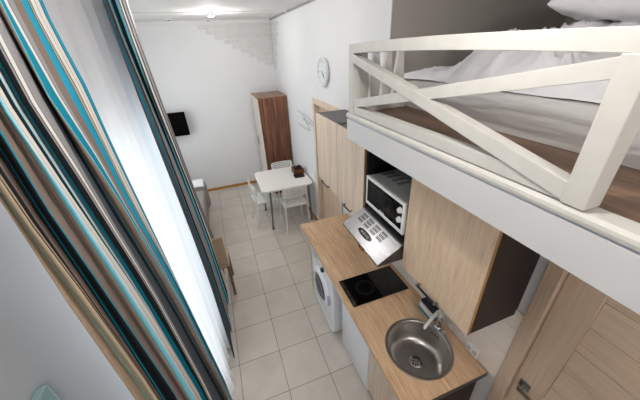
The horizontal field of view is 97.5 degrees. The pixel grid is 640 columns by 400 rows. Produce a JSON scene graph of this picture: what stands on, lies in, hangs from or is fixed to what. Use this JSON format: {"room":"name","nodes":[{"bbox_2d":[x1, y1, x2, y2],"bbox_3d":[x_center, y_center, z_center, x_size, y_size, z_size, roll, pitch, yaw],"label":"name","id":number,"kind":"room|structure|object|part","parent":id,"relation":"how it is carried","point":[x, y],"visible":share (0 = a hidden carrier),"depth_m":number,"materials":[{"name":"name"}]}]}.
{"room":"studio apartment","nodes":[
{"label":"studio apartment","id":0,"kind":"room"},
{"bbox_2d":[0,201,134,399],"bbox_3d":[-0.780,0.867,0.812,0.120,3.110,4.320,-12,30,-16],"label":"wall","id":1,"kind":"structure","parent":0,"point":[43,341],"depth_m":0.83,"materials":[{"name":"white paint"}]},
{"bbox_2d":[31,385,60,399],"bbox_3d":[-0.690,0.824,0.743,0.028,0.524,0.382,-12,30,-16],"label":"picture frame","id":2,"kind":"object","parent":1,"relation":"attached to","point":[44,392],"visible":1,"depth_m":0.77,"materials":[{"name":"teal"}]},
{"bbox_2d":[136,23,277,188],"bbox_3d":[-2.137,-1.655,5.484,3.020,3.110,0.120,-12,30,-16],"label":"wall","id":3,"kind":"structure","parent":0,"point":[200,76],"depth_m":5.32,"materials":[{"name":"white paint"}]},
{"bbox_2d":[167,112,189,136],"bbox_3d":[-2.840,-1.379,5.173,0.735,0.425,0.150,-12,30,-16],"label":"television","id":4,"kind":"object","parent":3,"relation":"attached to","point":[178,121],"visible":0.3,"depth_m":5.17,"materials":[{"name":"black plastic"}]},
{"bbox_2d":[134,19,269,26],"bbox_3d":[-2.190,-2.947,4.670,2.755,0.060,0.050,-12,30,-16],"label":"trim","id":5,"kind":"structure","parent":3,"relation":"attached to","point":[243,21],"depth_m":4.72,"materials":[{"name":"paint"}]},
{"bbox_2d":[208,180,256,191],"bbox_3d":[-2.315,-0.231,6.086,2.200,0.055,0.016,-12,30,-16],"label":"baseboard","id":6,"kind":"structure","parent":3,"relation":"attached to","point":[254,181],"depth_m":6.18,"materials":[{"name":"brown wood"}]},
{"bbox_2d":[197,23,273,64],"bbox_3d":[-1.484,-2.783,5.080,1.250,0.678,0.006,-12,30,-16],"label":"brick","id":7,"kind":"object","parent":3,"relation":"attached to","point":[236,30],"visible":1,"depth_m":5.07,"materials":[{"name":"white brick"}]},
{"bbox_2d":[127,0,307,21],"bbox_3d":[-0.092,-1.564,1.816,4.740,0.100,7.690,-12,30,-16],"label":"ceiling","id":8,"kind":"structure","parent":0,"point":[134,5],"depth_m":3.38,"materials":[{"name":"paint"}]},
{"bbox_3d":[-0.917,-0.991,0.990,0.150,0.025,2.350,-12,30,-16],"label":"rail","id":9,"kind":"object","parent":8,"relation":"attached to","visible":0},
{"bbox_2d":[0,0,232,399],"bbox_3d":[-0.507,0.700,1.118,0.083,3.040,0.642,-12,30,-16],"label":"striped curtain","id":10,"kind":"object","parent":9,"relation":"hanging from","point":[65,186],"visible":1,"depth_m":0.61,"materials":[{"name":"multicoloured fabric"}]},
{"bbox_2d":[43,0,233,399],"bbox_3d":[-0.923,0.304,1.871,0.087,3.030,1.894,-12,30,-16],"label":"sheer curtain","id":11,"kind":"object","parent":9,"relation":"hanging from","point":[84,27],"visible":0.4,"depth_m":1.45,"materials":[{"name":"white fabric"}]},
{"bbox_2d":[102,0,234,357],"bbox_3d":[-1.155,-0.066,2.549,0.051,3.030,1.758,-12,30,-16],"label":"striped curtain","id":12,"kind":"object","parent":9,"relation":"hanging from","point":[118,13],"visible":0.94,"depth_m":1.89,"materials":[{"name":"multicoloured fabric"}]},
{"bbox_2d":[208,182,372,399],"bbox_3d":[-0.750,1.417,3.129,3.020,0.100,7.690,-12,30,-16],"label":"floor","id":13,"kind":"structure","parent":0,"point":[285,347],"depth_m":3.21,"materials":[{"name":"tile"}]},
{"bbox_2d":[194,181,210,223],"bbox_3d":[-2.307,0.244,4.461,1.020,0.800,1.670,-12,30,-16],"label":"sofa","id":14,"kind":"object","parent":13,"relation":"on","point":[202,193],"visible":0.19,"depth_m":4.92,"materials":[{"name":"grey fabric"}]},
{"bbox_2d":[192,179,203,187],"bbox_3d":[-2.263,-0.299,5.030,0.331,0.081,0.320,-12,30,-16],"label":"folded throw","id":15,"kind":"object","parent":14,"relation":"on","point":[197,183],"visible":0.61,"depth_m":4.97,"materials":[{"name":"white fabric"}]},
{"bbox_2d":[196,191,206,218],"bbox_3d":[-2.243,0.211,4.452,0.830,0.140,1.180,-12,30,-16],"label":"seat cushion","id":16,"kind":"object","parent":14,"relation":"on","point":[202,195],"depth_m":4.71,"materials":[{"name":"grey fabric"}]},
{"bbox_3d":[-2.527,-0.014,5.071,0.980,0.560,0.280,-12,30,-16],"label":"armrest","id":17,"kind":"part","parent":14,"relation":"part of","materials":[{"name":"grey fabric"}]},
{"bbox_2d":[211,237,236,294],"bbox_3d":[-1.299,0.743,3.393,0.378,0.872,0.398,-12,30,-16],"label":"wooden chair","id":18,"kind":"object","parent":13,"relation":"on","point":[222,254],"visible":0.4,"depth_m":3.20,"materials":[{"name":"brown wood"}]},
{"bbox_3d":[-1.245,0.624,3.127,0.378,0.412,0.020,-12,30,-16],"label":"backrest","id":19,"kind":"part","parent":18,"relation":"part of","materials":[{"name":"brown wood"}]},
{"bbox_3d":[-1.303,0.739,3.403,0.378,0.030,0.375,-12,30,-16],"label":"seat","id":20,"kind":"part","parent":18,"relation":"part of","materials":[{"name":"brown wood"}]},
{"bbox_3d":[-1.186,0.828,3.695,0.030,0.420,0.030,-12,30,-16],"label":"leg","id":21,"kind":"part","parent":18,"relation":"part of","materials":[{"name":"brown wood"}]},
{"bbox_3d":[-1.063,0.968,3.389,0.030,0.460,0.030,-12,30,-16],"label":"leg","id":22,"kind":"part","parent":18,"relation":"part of","materials":[{"name":"brown wood"}]},
{"bbox_2d":[247,178,282,228],"bbox_3d":[-0.946,0.006,4.783,0.449,0.781,0.419,-16,31,-22],"label":"dining chair","id":23,"kind":"object","parent":13,"relation":"on","point":[259,198],"visible":0.93,"depth_m":4.72,"materials":[{"name":"white plastic"}]},
{"bbox_3d":[-1.203,0.031,4.885,0.061,0.662,0.030,-1,29,4],"label":"leg","id":24,"kind":"part","parent":23,"relation":"part of","materials":[{"name":"white plastic"}]},
{"bbox_3d":[-1.118,-0.210,4.573,0.075,0.184,0.403,-16,31,-22],"label":"backrest","id":25,"kind":"part","parent":23,"relation":"part of","materials":[{"name":"white plastic"}]},
{"bbox_3d":[-1.040,0.185,4.592,0.030,0.662,0.061,16,34,31],"label":"leg","id":26,"kind":"part","parent":23,"relation":"part of","materials":[{"name":"white plastic"}]},
{"bbox_3d":[-0.940,-0.044,4.760,0.385,0.030,0.395,-16,31,-22],"label":"seat","id":27,"kind":"part","parent":23,"relation":"part of","materials":[{"name":"white plastic"}]},
{"bbox_2d":[251,91,292,193],"bbox_3d":[-0.945,-1.134,5.675,0.568,1.905,0.670,-12,30,-16],"label":"wardrobe","id":28,"kind":"object","parent":13,"relation":"on","point":[270,109],"visible":0.7,"depth_m":5.25,"materials":[{"name":"brown wood"}]},
{"bbox_3d":[-1.229,-1.176,5.736,0.018,1.825,0.332,-12,30,-16],"label":"door","id":29,"kind":"part","parent":28,"relation":"part of","materials":[{"name":"white wood"}]},
{"bbox_3d":[-1.112,-1.028,5.459,0.018,1.825,0.332,-12,30,-16],"label":"door","id":30,"kind":"part","parent":28,"relation":"part of","materials":[{"name":"white wood"}]},
{"bbox_3d":[-0.972,-1.962,5.223,0.533,0.018,0.670,-12,30,-16],"label":"panel","id":31,"kind":"part","parent":28,"relation":"part of","materials":[{"name":"brown wood"}]},
{"bbox_2d":[254,165,313,229],"bbox_3d":[-0.619,-0.051,4.884,0.820,0.751,0.842,-12,30,-16],"label":"dining table","id":32,"kind":"object","parent":13,"relation":"on","point":[274,180],"visible":0.76,"depth_m":4.61,"materials":[{"name":"white laminate"},{"name":"grey metal"}]},
{"bbox_3d":[-0.779,0.167,4.535,0.084,0.723,0.130,-12,30,-16],"label":"leg","id":33,"kind":"part","parent":32,"relation":"part of","materials":[{"name":"grey metal"}]},
{"bbox_2d":[291,165,304,177],"bbox_3d":[-0.376,-0.502,4.777,0.195,0.120,0.330,-12,30,-16],"label":"condiment caddy","id":34,"kind":"object","parent":32,"relation":"on","point":[298,171],"visible":1,"depth_m":4.76,"materials":[{"name":"black wood"}]},
{"bbox_2d":[293,173,304,177],"bbox_3d":[-0.352,-0.410,4.721,0.170,0.012,0.140,-12,30,-16],"label":"tray","id":35,"kind":"object","parent":32,"relation":"on","point":[297,175],"depth_m":4.71,"materials":[{"name":"black"}]},
{"bbox_3d":[-0.169,0.023,4.738,0.084,0.723,0.130,-12,30,-16],"label":"leg","id":36,"kind":"part","parent":32,"relation":"part of","materials":[{"name":"grey metal"}]},
{"bbox_2d":[271,160,297,204],"bbox_3d":[-0.651,-0.303,5.311,0.419,0.781,0.449,-12,30,-16],"label":"dining chair","id":37,"kind":"object","parent":13,"relation":"on","point":[285,162],"visible":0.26,"depth_m":5.30,"materials":[{"name":"white plastic"}]},
{"bbox_3d":[-0.726,-0.641,5.313,0.403,0.184,0.075,-12,30,-16],"label":"backrest","id":38,"kind":"part","parent":37,"relation":"part of","materials":[{"name":"white plastic"}]},
{"bbox_2d":[279,185,309,232],"bbox_3d":[-0.438,0.065,4.629,0.419,0.781,0.449,-13,31,-18],"label":"dining chair","id":39,"kind":"object","parent":13,"relation":"on","point":[297,199],"visible":1,"depth_m":4.46,"materials":[{"name":"white plastic"}]},
{"bbox_3d":[-0.530,0.243,4.438,0.030,0.662,0.061,1,29,7],"label":"leg","id":40,"kind":"part","parent":39,"relation":"part of","materials":[{"name":"white plastic"}]},
{"bbox_3d":[-0.445,0.012,4.611,0.395,0.030,0.385,-13,31,-18],"label":"seat","id":41,"kind":"part","parent":39,"relation":"part of","materials":[{"name":"white plastic"}]},
{"bbox_3d":[-0.385,-0.119,4.340,0.403,0.184,0.075,-13,31,-18],"label":"backrest","id":42,"kind":"part","parent":39,"relation":"part of","materials":[{"name":"white plastic"}]},
{"bbox_3d":[-0.190,0.162,4.553,0.061,0.662,0.030,19,36,34],"label":"leg","id":43,"kind":"part","parent":39,"relation":"part of","materials":[{"name":"white plastic"}]},
{"bbox_2d":[310,244,313,290],"bbox_3d":[0.167,0.719,3.358,0.565,0.812,0.018,-12,30,-16],"label":"end panel","id":44,"kind":"object","parent":13,"relation":"on","point":[310,244],"visible":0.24,"depth_m":3.27,"materials":[{"name":"brown wood"}]},
{"bbox_2d":[311,246,341,331],"bbox_3d":[0.259,0.884,3.066,0.586,0.800,0.595,-12,30,-16],"label":"washing machine","id":45,"kind":"object","parent":13,"relation":"on","point":[330,302],"visible":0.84,"depth_m":2.84,"materials":[{"name":"white metal"}]},
{"bbox_3d":[0.001,0.902,2.934,0.022,0.298,0.298,-12,30,-16],"label":"door glass","id":46,"kind":"part","parent":45,"relation":"part of","materials":[{"name":"grey glass"}]},
{"bbox_3d":[0.000,0.638,2.826,0.008,0.085,0.535,-12,30,-16],"label":"control panel","id":47,"kind":"part","parent":45,"relation":"part of","materials":[{"name":"white plastic"}]},
{"bbox_3d":[0.034,1.229,3.156,0.014,0.070,0.555,-12,30,-16],"label":"kick panel","id":48,"kind":"part","parent":45,"relation":"part of","materials":[{"name":"white metal"}]},
{"bbox_2d":[342,301,369,390],"bbox_3d":[0.530,1.167,2.529,0.498,0.800,0.515,-12,30,-16],"label":"fridge","id":49,"kind":"object","parent":13,"relation":"on","point":[357,348],"visible":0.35,"depth_m":2.45,"materials":[{"name":"white metal"}]},
{"bbox_2d":[368,351,476,399],"bbox_3d":[0.700,1.391,2.098,0.516,0.812,0.496,-12,30,-16],"label":"base cabinet","id":50,"kind":"object","parent":13,"relation":"on","point":[379,388],"visible":0.16,"depth_m":2.04,"materials":[{"name":"brown wood"}]},
{"bbox_3d":[0.483,1.400,2.012,0.017,0.710,0.496,-12,30,-16],"label":"door","id":51,"kind":"part","parent":50,"relation":"part of","materials":[{"name":"brown wood"}]},
{"bbox_2d":[301,213,487,399],"bbox_3d":[0.409,0.692,2.507,0.588,0.038,2.049,-12,30,-16],"label":"countertop","id":52,"kind":"structure","parent":50,"relation":"on","point":[339,253],"depth_m":2.14,"materials":[{"name":"brown wood"}]},
{"bbox_2d":[339,266,408,306],"bbox_3d":[0.453,0.725,2.397,0.511,0.007,0.298,-12,30,-16],"label":"induction hob","id":53,"kind":"object","parent":52,"relation":"in","point":[373,285],"visible":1,"depth_m":2.38,"materials":[{"name":"black glass"}]},
{"bbox_2d":[385,318,453,380],"bbox_3d":[0.671,1.072,1.945,0.444,0.195,0.444,-12,30,-16],"label":"sink","id":54,"kind":"object","parent":52,"relation":"in","point":[420,353],"visible":0.89,"depth_m":2.01,"materials":[{"name":"silver metal"}]},
{"bbox_2d":[418,297,438,320],"bbox_3d":[0.824,0.817,2.116,0.082,0.084,0.158,-12,30,-16],"label":"sponge holder","id":55,"kind":"object","parent":52,"relation":"on","point":[425,305],"visible":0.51,"depth_m":2.10,"materials":[{"name":"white plastic"}]},
{"bbox_2d":[423,309,446,335],"bbox_3d":[0.797,0.869,1.949,0.189,0.158,0.112,-12,30,-16],"label":"tap","id":56,"kind":"object","parent":52,"relation":"on","point":[440,319],"visible":1,"depth_m":1.96,"materials":[{"name":"silver metal"}]},
{"bbox_3d":[0.786,0.835,1.953,0.189,0.102,0.041,-18,32,-25],"label":"spout","id":57,"kind":"part","parent":56,"relation":"part of","materials":[{"name":"silver metal"}]},
{"bbox_2d":[270,0,549,399],"bbox_3d":[0.528,-0.257,2.712,0.120,3.110,7.550,-12,30,-16],"label":"wall","id":58,"kind":"structure","parent":0,"point":[312,31],"depth_m":3.17,"materials":[{"name":"white paint"}]},
{"bbox_2d":[131,10,286,14],"bbox_3d":[-1.752,-2.386,3.576,2.725,0.018,0.080,-12,30,-16],"label":"trim","id":59,"kind":"structure","parent":58,"relation":"attached to","point":[260,11],"depth_m":3.63,"materials":[{"name":"paint"}]},
{"bbox_2d":[270,20,277,68],"bbox_3d":[-0.781,-2.741,5.015,0.006,0.754,0.612,-12,30,-16],"label":"brick","id":60,"kind":"object","parent":58,"relation":"attached to","point":[275,23],"visible":1,"depth_m":5.02,"materials":[{"name":"white brick"}]},
{"bbox_2d":[269,0,314,19],"bbox_3d":[-0.250,-2.407,3.475,0.020,0.022,3.850,-12,30,-16],"label":"trim","id":61,"kind":"structure","parent":58,"relation":"attached to","point":[308,1],"depth_m":3.68,"materials":[{"name":"grey"}]},
{"bbox_2d":[297,110,312,130],"bbox_3d":[-0.231,-1.195,4.288,0.007,0.221,0.828,-12,30,-16],"label":"wall ornament","id":62,"kind":"object","parent":58,"relation":"attached to","point":[304,119],"visible":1,"depth_m":4.23,"materials":[{"name":"grey"}]},
{"bbox_2d":[317,57,328,86],"bbox_3d":[0.036,-1.452,3.186,0.042,0.304,0.304,-12,30,-16],"label":"wall clock","id":63,"kind":"object","parent":58,"relation":"attached to","point":[322,66],"visible":1,"depth_m":3.16,"materials":[{"name":"white plastic"}]},
{"bbox_2d":[312,97,342,219],"bbox_3d":[0.156,-0.274,3.866,0.118,2.055,0.952,-12,30,-16],"label":"door","id":64,"kind":"structure","parent":58,"relation":"in","point":[329,203],"depth_m":4.07,"materials":[{"name":"brown wood"}]},
{"bbox_2d":[316,109,348,195],"bbox_3d":[0.200,-0.483,2.795,0.352,0.693,0.529,-12,30,-16],"label":"upper cabinet","id":65,"kind":"object","parent":58,"relation":"attached to","point":[326,122],"visible":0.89,"depth_m":2.71,"materials":[{"name":"brown wood"}]},
{"bbox_3d":[0.070,-0.454,2.756,0.016,0.693,0.527,-12,30,-16],"label":"door","id":66,"kind":"part","parent":65,"relation":"part of","materials":[{"name":"brown wood"}]},
{"bbox_3d":[0.206,-0.782,2.639,0.305,0.016,0.528,-12,30,-16],"label":"panel","id":67,"kind":"part","parent":65,"relation":"part of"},
{"bbox_2d":[337,123,367,213],"bbox_3d":[0.380,-0.254,2.365,0.352,0.693,0.503,-12,30,-16],"label":"upper cabinet","id":68,"kind":"object","parent":58,"relation":"attached to","point":[351,157],"visible":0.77,"depth_m":2.29,"materials":[{"name":"brown wood"}]},
{"bbox_2d":[343,205,404,266],"bbox_3d":[0.500,0.186,2.021,0.498,0.160,0.526,-12,30,-16],"label":"hood","id":69,"kind":"object","parent":58,"relation":"attached to","point":[384,245],"visible":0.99,"depth_m":1.93,"materials":[{"name":"silver metal"}]},
{"bbox_2d":[366,150,404,236],"bbox_3d":[0.579,-0.117,1.892,0.303,0.487,0.534,-12,30,-16],"label":"microwave niche","id":70,"kind":"object","parent":58,"relation":"attached to","point":[375,165],"visible":0.09,"depth_m":2.06,"materials":[{"name":"black"}]},
{"bbox_2d":[366,169,411,234],"bbox_3d":[0.553,-0.004,1.917,0.309,0.235,0.464,-12,30,-16],"label":"microwave oven","id":71,"kind":"object","parent":70,"relation":"in","point":[387,193],"visible":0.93,"depth_m":1.85,"materials":[{"name":"silver metal"}]},
{"bbox_3d":[0.417,0.000,1.906,0.016,0.179,0.362,-12,30,-16],"label":"door","id":72,"kind":"part","parent":71,"relation":"part of","materials":[{"name":"black glass"}]},
{"bbox_3d":[0.482,0.121,1.724,0.016,0.042,0.042,-12,30,-16],"label":"knob","id":73,"kind":"part","parent":71,"relation":"part of","materials":[{"name":"white plastic"}]},
{"bbox_3d":[0.492,0.096,1.727,0.016,0.179,0.065,-12,30,-16],"label":"control panel","id":74,"kind":"part","parent":71,"relation":"part of","materials":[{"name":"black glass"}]},
{"bbox_3d":[0.479,0.064,1.692,0.016,0.042,0.042,-12,30,-16],"label":"knob","id":75,"kind":"part","parent":71,"relation":"part of","materials":[{"name":"white plastic"}]},
{"bbox_2d":[347,207,523,378],"bbox_3d":[0.685,0.374,2.424,0.010,0.566,2.095,-12,30,-16],"label":"backsplash","id":76,"kind":"structure","parent":58,"relation":"attached to","point":[493,342],"depth_m":1.69,"materials":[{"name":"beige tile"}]},
{"bbox_2d":[393,265,524,373],"bbox_3d":[0.686,0.374,2.425,0.008,0.572,2.101,-12,30,-16],"label":"trim","id":77,"kind":"structure","parent":58,"relation":"attached to","point":[521,313],"depth_m":1.49,"materials":[{"name":"beige"}]},
{"bbox_2d":[401,178,539,335],"bbox_3d":[0.749,0.216,1.484,0.352,0.693,0.549,-12,30,-16],"label":"upper cabinet","id":78,"kind":"object","parent":58,"relation":"attached to","point":[479,275],"visible":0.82,"depth_m":1.35,"materials":[{"name":"brown wood"}]},
{"bbox_3d":[0.602,0.541,1.607,0.010,0.010,0.165,-12,30,-16],"label":"handle","id":79,"kind":"part","parent":78,"relation":"part of","materials":[{"name":"black metal"}]},
{"bbox_2d":[466,340,478,358],"bbox_3d":[0.987,0.971,1.818,0.013,0.074,0.088,-12,30,-16],"label":"wall socket","id":80,"kind":"object","parent":58,"relation":"attached to","point":[470,347],"visible":1,"depth_m":1.81,"materials":[{"name":"white plastic"}]},
{"bbox_2d":[346,106,639,314],"bbox_3d":[1.726,-0.061,0.910,2.226,0.169,3.562,-12,30,-16],"label":"platform","id":81,"kind":"object","parent":58,"relation":"attached to","point":[599,245],"visible":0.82,"depth_m":0.82,"materials":[{"name":"grey"}]},
{"bbox_2d":[360,51,404,109],"bbox_3d":[0.381,-0.754,1.723,0.340,0.373,0.057,-12,30,-16],"label":"railing","id":82,"kind":"object","parent":81,"relation":"on","point":[367,81],"visible":0.27,"depth_m":1.70,"materials":[{"name":"white wood"}]},
{"bbox_3d":[0.763,0.168,0.448,0.066,0.030,3.264,-12,30,-16],"label":"edge moulding","id":83,"kind":"part","parent":81,"relation":"part of","materials":[{"name":"white wood"}]},
{"bbox_2d":[349,25,639,210],"bbox_3d":[0.426,-0.438,1.133,0.064,0.390,1.314,-12,30,-16],"label":"loft railing","id":84,"kind":"object","parent":81,"relation":"on","point":[616,123],"visible":1,"depth_m":0.75,"materials":[{"name":"white wood"}]},
{"bbox_3d":[0.204,-0.687,1.666,0.047,0.328,0.056,-12,30,-16],"label":"post","id":85,"kind":"part","parent":84,"relation":"part of","materials":[{"name":"white wood"}]},
{"bbox_3d":[0.411,-0.580,1.054,0.045,0.064,1.309,-12,30,-16],"label":"rail","id":86,"kind":"part","parent":84,"relation":"part of","materials":[{"name":"white wood"}]},
{"bbox_3d":[0.645,-0.139,0.625,0.064,0.338,0.055,-12,30,-16],"label":"post","id":87,"kind":"part","parent":84,"relation":"part of","materials":[{"name":"white wood"}]},
{"bbox_2d":[391,79,639,169],"bbox_3d":[1.741,-0.309,1.019,1.635,0.157,3.050,-12,30,-16],"label":"mattress","id":88,"kind":"object","parent":81,"relation":"on","point":[562,123],"visible":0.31,"depth_m":1.12,"materials":[{"name":"white fabric"}]},
{"bbox_2d":[404,19,639,102],"bbox_3d":[1.724,-0.531,0.972,1.533,0.280,2.780,-12,30,-16],"label":"duvet","id":89,"kind":"object","parent":88,"relation":"on","point":[480,64],"visible":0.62,"depth_m":1.25,"materials":[{"name":"white fabric"}]},
{"bbox_2d":[547,0,639,22],"bbox_3d":[1.499,-0.910,1.267,0.721,0.212,0.598,-23,35,-32],"label":"pillow","id":90,"kind":"object","parent":89,"relation":"on","point":[626,11],"visible":0.87,"depth_m":1.20,"materials":[{"name":"white fabric"}]},
{"bbox_2d":[486,261,639,399],"bbox_3d":[1.259,1.133,1.196,0.142,2.086,0.999,-12,30,-16],"label":"door","id":91,"kind":"structure","parent":58,"relation":"in","point":[573,340],"depth_m":1.24,"materials":[{"name":"brown wood"}]},
{"bbox_3d":[1.104,1.031,1.481,0.054,0.052,0.139,-12,30,-16],"label":"handle","id":92,"kind":"part","parent":91,"relation":"part of","materials":[{"name":"silver metal"}]},
{"bbox_3d":[1.270,1.130,1.200,0.118,2.086,0.999,-12,30,-16],"label":"frame","id":93,"kind":"part","parent":91,"relation":"part of","materials":[{"name":"brown wood"}]},
{"bbox_3d":[1.265,1.164,1.214,0.028,2.014,0.585,-12,30,-16],"label":"panel","id":94,"kind":"part","parent":91,"relation":"part of","materials":[{"name":"brown wood"}]},
{"bbox_2d":[390,0,565,80],"bbox_3d":[1.349,-1.288,2.327,1.864,1.010,0.128,-12,30,-16],"label":"wall","id":95,"kind":"structure","parent":0,"point":[409,18],"depth_m":2.12,"materials":[{"name":"beige paint"}]},
{"bbox_2d":[565,16,578,24],"bbox_3d":[2.807,-0.654,1.047,0.120,1.010,3.562,-12,30,-16],"label":"wall","id":96,"kind":"structure","parent":0,"point":[568,20],"depth_m":2.40,"materials":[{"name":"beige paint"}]}
]}

